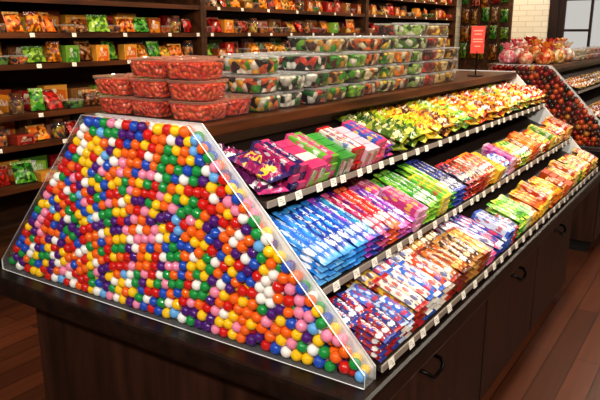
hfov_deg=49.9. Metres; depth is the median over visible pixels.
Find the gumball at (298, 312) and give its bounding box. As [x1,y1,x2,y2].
[293,306,303,318]
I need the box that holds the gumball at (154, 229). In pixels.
[150,225,159,234]
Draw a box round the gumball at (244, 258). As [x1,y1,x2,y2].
[240,252,250,264]
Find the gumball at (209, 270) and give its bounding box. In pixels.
[205,263,214,274]
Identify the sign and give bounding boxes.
[467,26,485,76]
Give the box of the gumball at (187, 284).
[183,280,192,289]
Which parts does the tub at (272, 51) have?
lid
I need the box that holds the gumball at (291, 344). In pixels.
[286,338,297,349]
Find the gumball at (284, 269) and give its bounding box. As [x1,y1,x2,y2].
[280,261,292,273]
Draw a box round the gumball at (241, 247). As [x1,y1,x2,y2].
[236,240,247,252]
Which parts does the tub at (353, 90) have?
candy tub, candy tub, lid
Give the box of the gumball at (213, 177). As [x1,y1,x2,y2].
[209,173,218,183]
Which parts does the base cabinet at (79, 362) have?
panel, handle, door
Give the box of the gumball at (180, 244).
[176,239,185,250]
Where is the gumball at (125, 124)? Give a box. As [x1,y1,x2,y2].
[121,120,130,130]
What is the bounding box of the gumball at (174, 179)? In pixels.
[171,174,178,184]
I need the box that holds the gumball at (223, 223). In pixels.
[218,217,229,227]
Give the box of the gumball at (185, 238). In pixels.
[181,232,191,242]
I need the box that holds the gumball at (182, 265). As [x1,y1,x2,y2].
[179,261,187,270]
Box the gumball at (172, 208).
[168,203,178,214]
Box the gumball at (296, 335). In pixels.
[291,328,301,340]
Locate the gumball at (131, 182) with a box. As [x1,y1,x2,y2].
[128,177,136,186]
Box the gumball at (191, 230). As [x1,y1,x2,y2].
[187,226,197,236]
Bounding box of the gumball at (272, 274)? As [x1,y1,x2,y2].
[268,269,278,280]
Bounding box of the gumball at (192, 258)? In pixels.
[189,252,197,262]
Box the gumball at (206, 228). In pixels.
[202,222,212,232]
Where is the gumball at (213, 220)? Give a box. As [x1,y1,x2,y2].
[209,215,218,226]
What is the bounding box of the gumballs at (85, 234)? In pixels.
[9,116,370,375]
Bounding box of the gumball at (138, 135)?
[135,131,143,141]
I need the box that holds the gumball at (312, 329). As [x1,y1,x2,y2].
[307,323,318,334]
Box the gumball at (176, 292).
[173,288,181,298]
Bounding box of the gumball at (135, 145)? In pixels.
[131,139,140,149]
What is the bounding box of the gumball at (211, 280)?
[207,275,217,286]
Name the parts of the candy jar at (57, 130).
lid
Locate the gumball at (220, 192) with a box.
[215,185,226,197]
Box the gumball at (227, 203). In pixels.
[222,196,232,207]
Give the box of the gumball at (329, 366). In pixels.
[324,360,335,371]
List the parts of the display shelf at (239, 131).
panel, shelf, price rail, shelf, price rail, shelf, price rail, panel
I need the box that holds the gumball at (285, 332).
[281,326,291,338]
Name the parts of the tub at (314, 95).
lid, candy tub, candy tub, lid, lid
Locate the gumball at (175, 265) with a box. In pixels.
[171,261,179,271]
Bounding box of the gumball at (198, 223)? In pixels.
[194,219,203,229]
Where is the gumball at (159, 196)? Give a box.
[156,191,164,201]
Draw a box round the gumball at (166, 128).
[162,124,171,134]
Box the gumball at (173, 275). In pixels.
[169,270,177,280]
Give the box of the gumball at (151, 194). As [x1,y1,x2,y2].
[147,189,156,200]
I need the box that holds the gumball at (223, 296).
[219,290,229,300]
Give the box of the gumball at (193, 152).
[189,146,198,156]
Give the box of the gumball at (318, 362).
[313,355,325,368]
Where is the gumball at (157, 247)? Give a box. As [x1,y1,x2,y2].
[154,243,162,252]
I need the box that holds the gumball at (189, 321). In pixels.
[186,316,194,325]
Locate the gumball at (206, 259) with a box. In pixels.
[202,253,212,263]
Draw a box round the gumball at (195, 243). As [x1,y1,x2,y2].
[190,237,200,247]
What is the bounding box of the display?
[458,0,513,69]
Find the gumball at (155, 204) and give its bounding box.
[152,200,160,210]
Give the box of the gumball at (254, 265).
[249,258,261,270]
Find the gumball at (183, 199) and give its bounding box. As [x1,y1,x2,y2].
[179,194,189,205]
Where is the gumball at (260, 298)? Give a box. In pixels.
[255,293,266,304]
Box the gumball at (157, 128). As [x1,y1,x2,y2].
[152,123,162,135]
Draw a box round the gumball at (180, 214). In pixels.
[176,207,186,218]
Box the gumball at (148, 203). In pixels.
[145,198,152,207]
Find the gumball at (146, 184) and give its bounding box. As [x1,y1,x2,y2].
[142,179,151,189]
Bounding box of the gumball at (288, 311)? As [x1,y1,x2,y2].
[283,307,293,317]
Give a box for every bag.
[0,166,10,186]
[1,11,23,31]
[9,160,37,183]
[20,46,46,62]
[23,12,41,31]
[25,124,50,140]
[27,88,45,110]
[38,12,56,31]
[42,89,63,108]
[45,41,61,61]
[64,120,79,134]
[69,18,89,31]
[73,40,92,59]
[82,89,99,104]
[85,15,109,31]
[100,39,118,58]
[115,17,134,31]
[127,42,148,57]
[133,17,150,31]
[146,41,160,56]
[159,46,170,56]
[167,44,183,55]
[181,19,192,31]
[206,17,222,31]
[210,0,216,5]
[216,0,226,6]
[216,142,242,167]
[225,40,239,53]
[227,150,292,182]
[229,0,240,6]
[235,165,288,194]
[237,21,247,31]
[245,42,260,52]
[258,0,266,8]
[263,42,274,52]
[272,0,282,8]
[273,44,286,51]
[280,0,289,9]
[285,22,295,31]
[288,0,296,9]
[294,22,302,31]
[315,0,322,11]
[320,21,328,31]
[332,114,369,129]
[334,0,341,12]
[345,19,354,31]
[347,109,379,121]
[363,107,390,119]
[365,120,407,142]
[368,22,375,31]
[376,106,405,115]
[377,133,407,150]
[380,6,389,14]
[380,117,422,138]
[386,3,393,14]
[388,104,417,113]
[390,114,432,133]
[398,101,426,110]
[403,137,417,146]
[406,111,441,130]
[408,99,435,107]
[415,134,429,142]
[417,109,454,127]
[418,96,445,105]
[425,106,462,123]
[425,129,441,138]
[429,96,453,104]
[434,127,450,135]
[435,94,461,102]
[436,105,472,120]
[444,91,471,100]
[446,125,460,131]
[448,103,479,118]
[454,90,475,98]
[455,100,486,116]
[455,120,469,128]
[458,42,466,57]
[460,26,468,40]
[460,88,483,95]
[462,9,468,22]
[464,119,478,124]
[465,99,496,112]
[467,87,490,94]
[468,45,474,57]
[469,25,476,38]
[471,9,477,23]
[471,96,501,111]
[472,0,479,5]
[473,116,485,122]
[474,86,494,93]
[476,95,508,108]
[478,44,484,58]
[480,25,487,38]
[481,0,488,6]
[481,7,489,20]
[482,84,502,91]
[482,114,493,119]
[484,93,514,106]
[487,83,507,90]
[487,112,499,117]
[488,44,496,59]
[489,25,496,38]
[490,7,497,22]
[493,92,518,105]
[495,82,511,89]
[496,90,526,101]
[496,110,504,116]
[498,42,515,63]
[499,27,508,38]
[499,43,503,53]
[500,9,508,21]
[500,80,518,86]
[502,108,512,112]
[508,90,531,100]
[509,38,522,50]
[509,87,535,99]
[509,105,519,110]
[513,41,527,62]
[518,44,532,63]
[519,86,540,98]
[519,102,528,107]
[522,85,545,96]
[524,36,536,46]
[529,38,542,61]
[535,46,550,64]
[536,41,554,62]
[545,38,557,49]
[552,40,567,60]
[552,43,564,62]
[557,37,567,47]
[563,41,574,60]
[565,80,580,87]
[566,79,584,86]
[568,77,585,86]
[571,77,588,85]
[576,77,591,84]
[577,76,594,83]
[581,75,598,82]
[589,106,599,112]
[591,109,599,116]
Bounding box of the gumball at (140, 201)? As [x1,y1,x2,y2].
[136,196,145,206]
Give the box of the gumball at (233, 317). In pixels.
[228,310,238,321]
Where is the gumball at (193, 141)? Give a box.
[190,134,202,145]
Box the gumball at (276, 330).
[270,323,280,334]
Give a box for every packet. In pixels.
[329,296,362,318]
[333,305,353,327]
[337,291,368,313]
[345,288,377,307]
[349,283,380,301]
[351,317,389,343]
[352,325,387,348]
[352,330,386,356]
[360,311,396,337]
[360,342,386,362]
[361,317,393,342]
[365,305,401,331]
[374,300,408,325]
[378,308,408,331]
[379,295,414,319]
[380,135,393,145]
[383,347,392,355]
[384,342,393,349]
[390,341,399,349]
[391,328,401,337]
[397,336,405,343]
[401,315,414,326]
[403,331,411,337]
[485,155,505,166]
[487,154,507,164]
[490,153,510,163]
[495,214,519,228]
[517,201,538,213]
[534,185,553,195]
[536,183,556,194]
[545,127,560,134]
[545,177,564,187]
[547,176,565,185]
[564,164,580,172]
[565,163,582,171]
[576,155,592,162]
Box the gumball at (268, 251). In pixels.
[263,246,274,257]
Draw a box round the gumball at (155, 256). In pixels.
[151,252,159,261]
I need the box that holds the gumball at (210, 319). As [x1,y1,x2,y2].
[206,313,215,323]
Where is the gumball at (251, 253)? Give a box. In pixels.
[247,246,257,258]
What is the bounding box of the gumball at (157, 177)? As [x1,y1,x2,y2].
[154,172,162,182]
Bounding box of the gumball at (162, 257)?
[159,252,166,262]
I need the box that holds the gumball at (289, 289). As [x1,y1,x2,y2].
[284,283,295,295]
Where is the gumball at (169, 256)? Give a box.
[166,251,174,261]
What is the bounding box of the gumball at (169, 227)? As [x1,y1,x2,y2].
[165,221,176,232]
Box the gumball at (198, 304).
[194,299,203,309]
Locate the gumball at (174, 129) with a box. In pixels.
[170,125,179,136]
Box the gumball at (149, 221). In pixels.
[145,216,156,226]
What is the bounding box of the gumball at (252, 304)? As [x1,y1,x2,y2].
[247,299,258,309]
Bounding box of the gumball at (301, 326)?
[295,319,307,331]
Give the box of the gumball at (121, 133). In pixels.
[118,129,126,139]
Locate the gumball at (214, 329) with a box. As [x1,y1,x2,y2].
[211,324,219,334]
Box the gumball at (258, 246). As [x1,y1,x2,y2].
[253,240,264,252]
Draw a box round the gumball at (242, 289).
[237,285,247,296]
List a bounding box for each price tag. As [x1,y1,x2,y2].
[277,196,285,206]
[295,190,302,199]
[316,182,322,191]
[330,178,336,186]
[333,280,339,291]
[340,174,345,182]
[353,267,359,278]
[357,168,362,176]
[366,165,371,173]
[371,257,377,266]
[379,161,383,168]
[386,248,391,257]
[388,355,394,369]
[389,157,393,164]
[397,242,402,251]
[408,234,413,243]
[408,337,414,349]
[417,230,421,238]
[420,327,425,338]
[434,315,438,325]
[447,303,451,313]
[461,290,465,299]
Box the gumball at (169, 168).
[165,164,174,174]
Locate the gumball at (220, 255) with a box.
[216,250,226,261]
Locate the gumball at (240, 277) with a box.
[236,271,246,282]
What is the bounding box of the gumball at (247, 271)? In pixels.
[243,265,253,275]
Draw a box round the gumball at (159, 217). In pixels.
[156,212,165,223]
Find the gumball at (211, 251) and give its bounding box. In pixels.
[206,244,217,256]
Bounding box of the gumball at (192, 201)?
[188,196,198,207]
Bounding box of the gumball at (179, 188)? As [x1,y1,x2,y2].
[175,184,184,194]
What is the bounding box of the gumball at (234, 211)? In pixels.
[230,205,239,216]
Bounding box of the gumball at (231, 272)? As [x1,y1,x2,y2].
[227,266,237,277]
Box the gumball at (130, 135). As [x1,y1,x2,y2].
[126,130,135,140]
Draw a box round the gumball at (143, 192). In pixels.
[140,188,148,198]
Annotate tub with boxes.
[0,25,4,31]
[0,55,8,64]
[6,55,27,63]
[55,24,76,31]
[61,98,82,107]
[102,25,120,32]
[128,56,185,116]
[128,60,169,77]
[129,80,170,97]
[161,27,171,32]
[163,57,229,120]
[166,55,215,61]
[168,85,226,100]
[215,71,239,90]
[217,93,252,115]
[220,53,269,70]
[226,55,282,110]
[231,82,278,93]
[234,27,242,32]
[238,48,250,53]
[246,52,290,68]
[257,28,267,32]
[259,49,267,52]
[266,71,306,106]
[267,28,275,32]
[270,51,311,55]
[273,27,283,32]
[279,53,329,103]
[282,27,290,32]
[288,38,329,50]
[291,51,327,54]
[304,39,348,100]
[311,29,318,32]
[328,51,368,97]
[331,36,362,38]
[341,36,382,94]
[357,36,397,91]
[374,23,394,34]
[379,62,408,75]
[381,49,411,62]
[391,75,410,88]
[393,22,427,48]
[402,73,424,86]
[403,61,424,73]
[404,37,438,47]
[404,60,435,72]
[405,48,437,59]
[406,48,424,60]
[408,72,436,84]
[414,35,446,46]
[415,23,448,34]
[418,47,446,58]
[422,59,447,70]
[431,71,445,82]
[435,47,459,57]
[435,58,456,69]
[435,69,456,80]
[571,48,586,53]
[573,48,582,54]
[574,54,583,59]
[580,53,590,58]
[591,52,599,57]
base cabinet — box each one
[36,301,485,399]
[479,247,537,399]
[530,211,572,329]
[569,159,599,251]
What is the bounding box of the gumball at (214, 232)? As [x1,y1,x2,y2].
[210,227,220,238]
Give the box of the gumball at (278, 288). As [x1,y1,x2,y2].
[272,280,284,293]
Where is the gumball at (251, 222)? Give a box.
[247,215,260,227]
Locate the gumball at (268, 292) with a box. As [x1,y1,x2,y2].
[263,286,274,297]
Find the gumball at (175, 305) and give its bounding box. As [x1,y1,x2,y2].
[172,299,181,309]
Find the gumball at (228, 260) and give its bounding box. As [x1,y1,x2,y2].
[224,255,235,265]
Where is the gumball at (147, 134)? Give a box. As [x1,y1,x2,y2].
[142,129,153,140]
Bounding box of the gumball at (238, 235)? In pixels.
[234,229,243,240]
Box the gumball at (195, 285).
[191,280,201,290]
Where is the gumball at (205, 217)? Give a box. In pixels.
[200,210,210,221]
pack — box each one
[268,214,336,261]
[271,210,342,257]
[276,226,330,265]
[277,218,343,264]
[280,208,349,254]
[287,205,354,250]
[289,244,328,272]
[292,211,360,253]
[293,203,363,246]
[299,258,326,278]
[300,200,368,243]
[307,198,374,240]
[309,271,326,285]
[313,195,379,237]
[320,193,385,234]
[324,266,335,275]
[324,272,334,281]
[326,190,390,230]
[327,262,336,268]
[332,189,396,228]
[332,269,341,276]
[333,263,342,270]
[335,249,348,260]
[338,186,401,224]
[338,257,349,266]
[345,257,355,263]
[346,251,354,256]
[349,188,409,224]
[352,185,415,221]
[352,243,366,249]
[357,247,366,255]
[357,253,365,261]
[362,236,373,246]
[363,197,405,227]
[363,244,371,251]
[363,251,371,257]
[369,246,378,255]
[370,179,428,213]
[370,242,379,249]
[373,174,415,199]
[373,177,431,211]
[374,173,433,206]
[374,230,385,239]
[375,237,384,245]
[379,171,436,204]
[382,169,440,201]
[385,224,395,233]
[395,169,450,199]
[397,164,452,195]
[397,228,404,233]
[402,163,455,194]
[405,161,458,191]
[410,160,462,190]
[412,158,466,187]
[433,226,444,233]
[437,223,450,230]
[441,221,494,252]
[447,220,498,248]
[448,216,500,246]
[448,220,499,251]
[453,215,502,244]
[457,213,506,240]
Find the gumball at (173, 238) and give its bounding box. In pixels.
[169,232,179,242]
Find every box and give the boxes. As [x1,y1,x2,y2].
[250,140,300,174]
[251,150,299,183]
[260,139,308,172]
[274,141,287,147]
[279,139,295,146]
[280,179,297,191]
[284,133,332,163]
[284,147,298,154]
[289,145,306,153]
[294,132,339,162]
[296,154,308,160]
[296,179,306,189]
[298,171,305,180]
[300,151,316,159]
[304,160,319,187]
[307,134,317,140]
[310,132,325,139]
[311,158,327,184]
[315,127,359,155]
[316,140,327,145]
[320,138,335,145]
[321,172,329,181]
[323,126,365,154]
[325,163,331,172]
[326,146,337,151]
[328,170,334,177]
[330,144,344,151]
[330,162,337,170]
[333,152,348,176]
[336,182,351,188]
[337,126,350,132]
[340,149,355,173]
[341,121,383,147]
[344,177,378,196]
[346,131,360,138]
[348,120,387,146]
[354,160,362,169]
[355,154,362,161]
[356,137,369,143]
[356,176,380,190]
[360,144,373,167]
[366,142,379,165]
[374,154,380,162]
[378,187,423,217]
[379,146,385,153]
[379,196,421,224]
[386,185,428,215]
[407,176,448,203]
[409,223,420,231]
[412,174,451,200]
[432,199,445,209]
[436,208,443,215]
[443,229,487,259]
[450,227,492,257]
[451,158,486,181]
[454,156,489,179]
[471,210,512,237]
[472,219,511,243]
[477,265,484,273]
[478,209,515,235]
[479,258,486,266]
[480,150,513,169]
[481,144,515,164]
[486,143,516,162]
[492,166,503,183]
[496,164,505,180]
[497,196,532,220]
[498,194,534,214]
[507,133,537,150]
[511,132,539,149]
[513,131,540,147]
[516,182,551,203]
[519,180,552,197]
[527,125,554,141]
[530,124,556,139]
[538,170,549,179]
[544,117,570,131]
[548,116,571,130]
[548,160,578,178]
[549,116,573,129]
[553,160,580,177]
[563,181,571,195]
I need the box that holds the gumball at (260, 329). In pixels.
[256,322,267,333]
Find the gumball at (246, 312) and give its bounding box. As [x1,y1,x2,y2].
[242,306,254,318]
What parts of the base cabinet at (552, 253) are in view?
handle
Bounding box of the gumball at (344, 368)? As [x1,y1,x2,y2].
[339,361,350,373]
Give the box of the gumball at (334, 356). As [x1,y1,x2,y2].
[329,350,342,363]
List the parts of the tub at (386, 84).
candy tub, candy tub, lid, candy tub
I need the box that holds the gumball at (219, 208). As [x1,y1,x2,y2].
[215,202,226,213]
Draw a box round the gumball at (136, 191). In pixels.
[132,187,141,197]
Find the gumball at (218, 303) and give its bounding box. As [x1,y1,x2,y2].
[215,297,224,307]
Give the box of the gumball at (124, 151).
[121,148,128,158]
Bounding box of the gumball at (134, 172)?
[131,168,140,177]
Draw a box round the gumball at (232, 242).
[228,236,238,247]
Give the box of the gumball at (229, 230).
[225,225,235,236]
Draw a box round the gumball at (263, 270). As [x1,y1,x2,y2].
[258,264,269,275]
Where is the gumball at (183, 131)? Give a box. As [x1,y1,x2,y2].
[178,126,190,137]
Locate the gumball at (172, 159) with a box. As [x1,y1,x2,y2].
[168,154,178,165]
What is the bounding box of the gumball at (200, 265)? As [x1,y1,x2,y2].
[196,258,205,270]
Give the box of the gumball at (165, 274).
[162,270,170,279]
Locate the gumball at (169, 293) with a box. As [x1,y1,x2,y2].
[166,289,174,298]
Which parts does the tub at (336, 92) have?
candy tub, candy tub, lid, candy tub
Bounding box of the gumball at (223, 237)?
[218,231,229,242]
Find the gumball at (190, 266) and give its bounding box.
[186,261,196,271]
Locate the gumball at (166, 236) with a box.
[163,232,170,242]
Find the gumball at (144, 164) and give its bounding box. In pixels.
[141,159,150,170]
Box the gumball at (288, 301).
[283,295,294,306]
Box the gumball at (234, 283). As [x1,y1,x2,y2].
[231,277,241,287]
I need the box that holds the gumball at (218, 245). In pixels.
[213,238,223,249]
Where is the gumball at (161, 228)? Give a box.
[158,223,166,233]
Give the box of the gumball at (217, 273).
[213,268,223,278]
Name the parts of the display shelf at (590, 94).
panel, shelf, shelf, price rail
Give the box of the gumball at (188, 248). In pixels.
[184,242,193,252]
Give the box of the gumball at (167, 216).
[163,211,172,221]
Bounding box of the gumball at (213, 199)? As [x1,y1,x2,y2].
[208,193,218,204]
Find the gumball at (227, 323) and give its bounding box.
[223,318,233,328]
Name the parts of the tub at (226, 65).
lid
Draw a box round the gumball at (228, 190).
[225,183,236,194]
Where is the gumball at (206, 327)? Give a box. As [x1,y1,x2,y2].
[202,321,211,331]
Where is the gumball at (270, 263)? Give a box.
[265,258,276,269]
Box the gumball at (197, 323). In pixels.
[194,318,203,328]
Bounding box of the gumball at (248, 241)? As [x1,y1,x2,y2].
[243,235,254,246]
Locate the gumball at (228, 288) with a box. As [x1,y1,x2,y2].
[224,283,235,293]
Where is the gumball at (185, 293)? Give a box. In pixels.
[181,288,189,298]
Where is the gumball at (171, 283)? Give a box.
[167,279,175,288]
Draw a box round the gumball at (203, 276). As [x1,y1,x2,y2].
[199,270,209,281]
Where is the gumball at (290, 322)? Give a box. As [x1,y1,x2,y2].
[285,317,296,329]
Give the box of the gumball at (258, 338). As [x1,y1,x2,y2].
[253,332,264,342]
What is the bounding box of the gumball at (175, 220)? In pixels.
[171,214,181,224]
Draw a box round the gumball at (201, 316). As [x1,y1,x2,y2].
[197,310,208,320]
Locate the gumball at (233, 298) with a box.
[229,293,239,304]
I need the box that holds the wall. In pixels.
[454,0,549,68]
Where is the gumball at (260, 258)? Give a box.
[256,252,267,263]
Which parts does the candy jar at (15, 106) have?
lid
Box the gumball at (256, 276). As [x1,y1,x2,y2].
[252,271,261,281]
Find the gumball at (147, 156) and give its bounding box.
[144,151,153,161]
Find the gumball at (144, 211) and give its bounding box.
[140,206,149,216]
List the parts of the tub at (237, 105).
lid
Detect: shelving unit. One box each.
[0,0,204,266]
[203,0,367,70]
[367,0,456,59]
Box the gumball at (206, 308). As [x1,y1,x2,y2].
[202,303,211,312]
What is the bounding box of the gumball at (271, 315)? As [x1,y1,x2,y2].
[266,308,277,319]
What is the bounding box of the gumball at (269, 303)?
[265,298,276,308]
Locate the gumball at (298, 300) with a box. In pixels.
[294,294,305,306]
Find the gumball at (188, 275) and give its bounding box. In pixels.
[185,271,193,280]
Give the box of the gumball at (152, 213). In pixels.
[148,208,159,218]
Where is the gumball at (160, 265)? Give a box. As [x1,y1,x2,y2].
[157,261,165,271]
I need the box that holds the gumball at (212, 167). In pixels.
[209,161,221,172]
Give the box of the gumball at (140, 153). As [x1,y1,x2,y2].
[136,148,146,159]
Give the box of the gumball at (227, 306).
[223,301,233,311]
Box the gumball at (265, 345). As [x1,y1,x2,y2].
[261,340,270,350]
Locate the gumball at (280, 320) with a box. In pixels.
[275,316,285,326]
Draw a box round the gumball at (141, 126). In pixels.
[136,121,147,131]
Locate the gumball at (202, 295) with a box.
[198,290,207,300]
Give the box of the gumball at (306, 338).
[301,331,312,343]
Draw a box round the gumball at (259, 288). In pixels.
[254,281,264,292]
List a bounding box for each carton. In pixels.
[0,13,26,31]
[0,89,11,112]
[0,121,14,135]
[0,159,18,181]
[1,44,34,62]
[7,132,34,145]
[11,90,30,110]
[14,118,42,132]
[16,154,47,170]
[29,10,60,31]
[33,44,61,61]
[34,168,56,181]
[37,84,67,107]
[43,115,69,135]
[45,151,65,168]
[59,45,79,61]
[60,15,88,32]
[60,40,89,60]
[67,86,91,103]
[68,113,83,125]
[88,15,112,32]
[89,41,114,59]
[89,85,102,95]
[90,45,109,60]
[110,13,136,32]
[114,41,136,57]
[118,44,136,59]
[137,40,158,54]
[143,18,160,32]
[155,15,177,26]
[159,41,179,56]
[207,39,222,48]
[208,48,225,55]
[218,20,233,32]
[219,42,233,53]
[222,19,237,27]
[235,38,252,48]
[238,20,252,32]
[239,1,252,7]
[253,21,266,27]
[253,41,266,48]
[263,19,280,27]
[264,38,280,43]
[281,21,292,32]
[281,39,289,47]
[290,20,304,32]
[301,0,312,10]
[302,20,316,28]
[321,2,332,11]
[327,23,337,32]
[332,7,339,12]
[334,22,345,27]
[338,28,351,32]
[340,3,349,12]
[351,4,360,13]
[369,5,375,13]
[393,7,399,15]
[411,8,419,16]
[430,10,437,17]
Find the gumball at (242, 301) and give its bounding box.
[238,296,247,306]
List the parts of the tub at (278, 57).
lid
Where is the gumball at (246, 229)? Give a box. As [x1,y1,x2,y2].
[241,224,251,235]
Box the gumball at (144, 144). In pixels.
[140,140,149,150]
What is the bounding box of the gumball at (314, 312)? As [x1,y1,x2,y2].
[311,305,323,317]
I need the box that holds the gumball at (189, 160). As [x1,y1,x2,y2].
[186,155,194,166]
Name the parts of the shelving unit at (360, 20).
panel, shelf, panel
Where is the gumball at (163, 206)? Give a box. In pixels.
[159,201,169,211]
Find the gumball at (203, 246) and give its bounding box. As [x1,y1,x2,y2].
[199,240,208,250]
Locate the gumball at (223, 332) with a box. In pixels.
[219,327,227,337]
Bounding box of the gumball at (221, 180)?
[218,173,229,185]
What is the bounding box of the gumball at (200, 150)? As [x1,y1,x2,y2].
[197,143,207,154]
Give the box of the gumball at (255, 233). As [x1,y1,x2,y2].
[250,228,261,239]
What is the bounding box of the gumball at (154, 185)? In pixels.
[151,181,159,190]
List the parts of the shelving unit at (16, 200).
shelf, shelf, shelf, shelf, shelf, shelf, panel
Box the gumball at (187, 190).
[183,185,194,196]
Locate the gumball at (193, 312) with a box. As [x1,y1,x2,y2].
[189,308,198,317]
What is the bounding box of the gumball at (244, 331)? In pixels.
[240,325,249,335]
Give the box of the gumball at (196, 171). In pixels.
[192,166,201,176]
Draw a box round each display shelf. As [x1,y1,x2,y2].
[13,69,597,372]
[487,57,599,119]
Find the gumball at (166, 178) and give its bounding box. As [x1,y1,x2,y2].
[162,172,171,183]
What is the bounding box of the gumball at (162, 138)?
[158,134,167,144]
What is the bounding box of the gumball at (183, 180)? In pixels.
[179,174,188,185]
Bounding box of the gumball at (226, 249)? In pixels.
[222,243,232,254]
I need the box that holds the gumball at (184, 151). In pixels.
[180,146,189,157]
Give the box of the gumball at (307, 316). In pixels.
[303,310,314,322]
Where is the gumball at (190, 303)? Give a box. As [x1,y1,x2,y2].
[186,298,195,307]
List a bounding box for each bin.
[1,113,375,389]
[496,64,599,146]
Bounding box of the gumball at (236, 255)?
[230,248,241,259]
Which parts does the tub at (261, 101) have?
candy tub, lid, candy tub, lid, lid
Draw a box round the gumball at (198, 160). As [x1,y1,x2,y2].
[194,154,205,166]
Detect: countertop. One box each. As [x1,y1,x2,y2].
[0,171,599,399]
[578,145,599,158]
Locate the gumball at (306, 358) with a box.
[301,352,313,364]
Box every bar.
[343,281,351,287]
[348,278,373,291]
[356,272,375,288]
[363,268,384,280]
[369,265,390,275]
[371,285,421,318]
[372,277,422,311]
[374,291,419,324]
[378,260,394,270]
[379,273,429,306]
[382,257,397,267]
[385,268,433,300]
[391,252,408,262]
[393,265,441,296]
[395,249,410,257]
[397,271,438,302]
[398,260,445,290]
[403,245,420,255]
[405,256,450,286]
[406,243,421,250]
[410,263,454,288]
[411,253,456,281]
[411,325,417,331]
[413,238,429,247]
[416,249,460,277]
[417,236,430,244]
[417,312,425,319]
[417,318,424,326]
[419,306,427,313]
[422,232,435,243]
[422,247,466,272]
[422,296,432,306]
[425,306,432,314]
[427,229,438,237]
[427,242,470,269]
[432,239,475,266]
[435,164,470,183]
[436,235,478,261]
[439,162,474,181]
[441,232,482,257]
[442,287,450,293]
[443,161,478,179]
[446,159,481,177]
[447,174,469,188]
[453,268,465,279]
[458,155,491,172]
[460,153,493,170]
[464,152,496,169]
[486,203,522,222]
[486,208,522,228]
[491,200,524,219]
[492,143,521,158]
[495,198,528,218]
[496,142,524,156]
[496,146,520,160]
[499,141,527,156]
[501,140,529,154]
[504,139,531,153]
[505,138,533,151]
[508,196,539,214]
[509,192,541,209]
[511,190,543,207]
[515,188,546,205]
[520,132,545,145]
[522,131,547,144]
[523,130,549,143]
[526,130,551,141]
[528,179,558,194]
[531,177,560,193]
[534,176,562,191]
[535,125,559,136]
[543,121,566,132]
[546,167,573,181]
[548,166,575,180]
[558,159,583,171]
[559,158,585,170]
[561,156,586,169]
[563,155,588,168]
[565,154,589,166]
[567,154,591,165]
[574,148,597,160]
[575,147,598,158]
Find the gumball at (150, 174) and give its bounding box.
[146,170,154,180]
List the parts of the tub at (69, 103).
lid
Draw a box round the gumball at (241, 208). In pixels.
[238,202,249,213]
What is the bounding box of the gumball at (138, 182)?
[135,177,143,188]
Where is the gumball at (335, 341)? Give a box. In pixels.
[332,334,343,346]
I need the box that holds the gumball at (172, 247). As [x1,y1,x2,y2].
[168,242,177,251]
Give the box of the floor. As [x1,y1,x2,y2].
[0,234,599,399]
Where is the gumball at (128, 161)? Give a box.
[126,158,133,167]
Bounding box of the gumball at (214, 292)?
[209,286,220,297]
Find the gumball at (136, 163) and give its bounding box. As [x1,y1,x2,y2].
[132,158,142,168]
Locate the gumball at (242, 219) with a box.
[237,213,248,224]
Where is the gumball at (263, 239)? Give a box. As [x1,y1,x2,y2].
[260,233,273,245]
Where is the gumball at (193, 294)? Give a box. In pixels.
[189,289,198,299]
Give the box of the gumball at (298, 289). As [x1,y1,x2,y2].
[295,282,307,295]
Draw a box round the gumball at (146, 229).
[142,225,150,235]
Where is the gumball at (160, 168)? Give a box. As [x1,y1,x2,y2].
[156,163,165,173]
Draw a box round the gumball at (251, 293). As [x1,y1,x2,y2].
[246,287,257,298]
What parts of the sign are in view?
post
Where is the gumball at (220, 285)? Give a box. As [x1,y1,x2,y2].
[216,278,225,290]
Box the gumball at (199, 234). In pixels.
[195,230,205,240]
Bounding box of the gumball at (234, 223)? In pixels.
[230,217,241,229]
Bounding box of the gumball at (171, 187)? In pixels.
[167,183,175,194]
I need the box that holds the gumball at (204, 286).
[200,282,209,291]
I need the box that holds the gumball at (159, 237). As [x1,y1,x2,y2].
[155,233,163,243]
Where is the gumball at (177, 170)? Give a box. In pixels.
[173,165,183,175]
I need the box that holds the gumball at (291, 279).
[287,271,300,284]
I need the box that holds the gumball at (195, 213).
[191,207,201,218]
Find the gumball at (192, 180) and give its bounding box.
[188,175,198,186]
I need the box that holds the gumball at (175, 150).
[171,145,180,156]
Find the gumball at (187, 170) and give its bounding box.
[182,165,192,176]
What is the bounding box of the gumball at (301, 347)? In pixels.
[296,340,307,352]
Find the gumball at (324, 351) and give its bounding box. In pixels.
[318,346,329,358]
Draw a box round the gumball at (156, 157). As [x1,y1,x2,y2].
[152,153,161,162]
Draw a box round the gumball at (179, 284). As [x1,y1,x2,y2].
[175,279,184,289]
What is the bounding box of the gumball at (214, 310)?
[210,305,220,316]
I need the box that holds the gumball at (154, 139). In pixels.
[151,134,158,144]
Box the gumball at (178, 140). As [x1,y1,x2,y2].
[175,136,183,146]
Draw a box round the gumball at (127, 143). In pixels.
[123,139,131,149]
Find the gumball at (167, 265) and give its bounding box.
[164,261,172,270]
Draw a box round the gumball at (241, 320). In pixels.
[237,314,246,324]
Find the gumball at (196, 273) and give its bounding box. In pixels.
[192,269,200,280]
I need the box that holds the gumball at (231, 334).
[227,329,237,339]
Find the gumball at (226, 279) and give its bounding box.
[222,272,231,283]
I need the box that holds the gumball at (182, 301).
[178,296,187,306]
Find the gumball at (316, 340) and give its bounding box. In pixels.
[312,334,324,346]
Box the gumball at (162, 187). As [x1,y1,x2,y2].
[158,182,167,192]
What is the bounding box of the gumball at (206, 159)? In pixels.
[203,152,214,163]
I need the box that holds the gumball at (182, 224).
[179,219,188,230]
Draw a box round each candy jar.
[0,125,7,146]
[7,92,24,113]
[50,118,65,137]
[169,16,180,32]
[182,40,193,55]
[247,18,257,32]
[266,0,273,8]
[295,0,303,10]
[303,20,310,32]

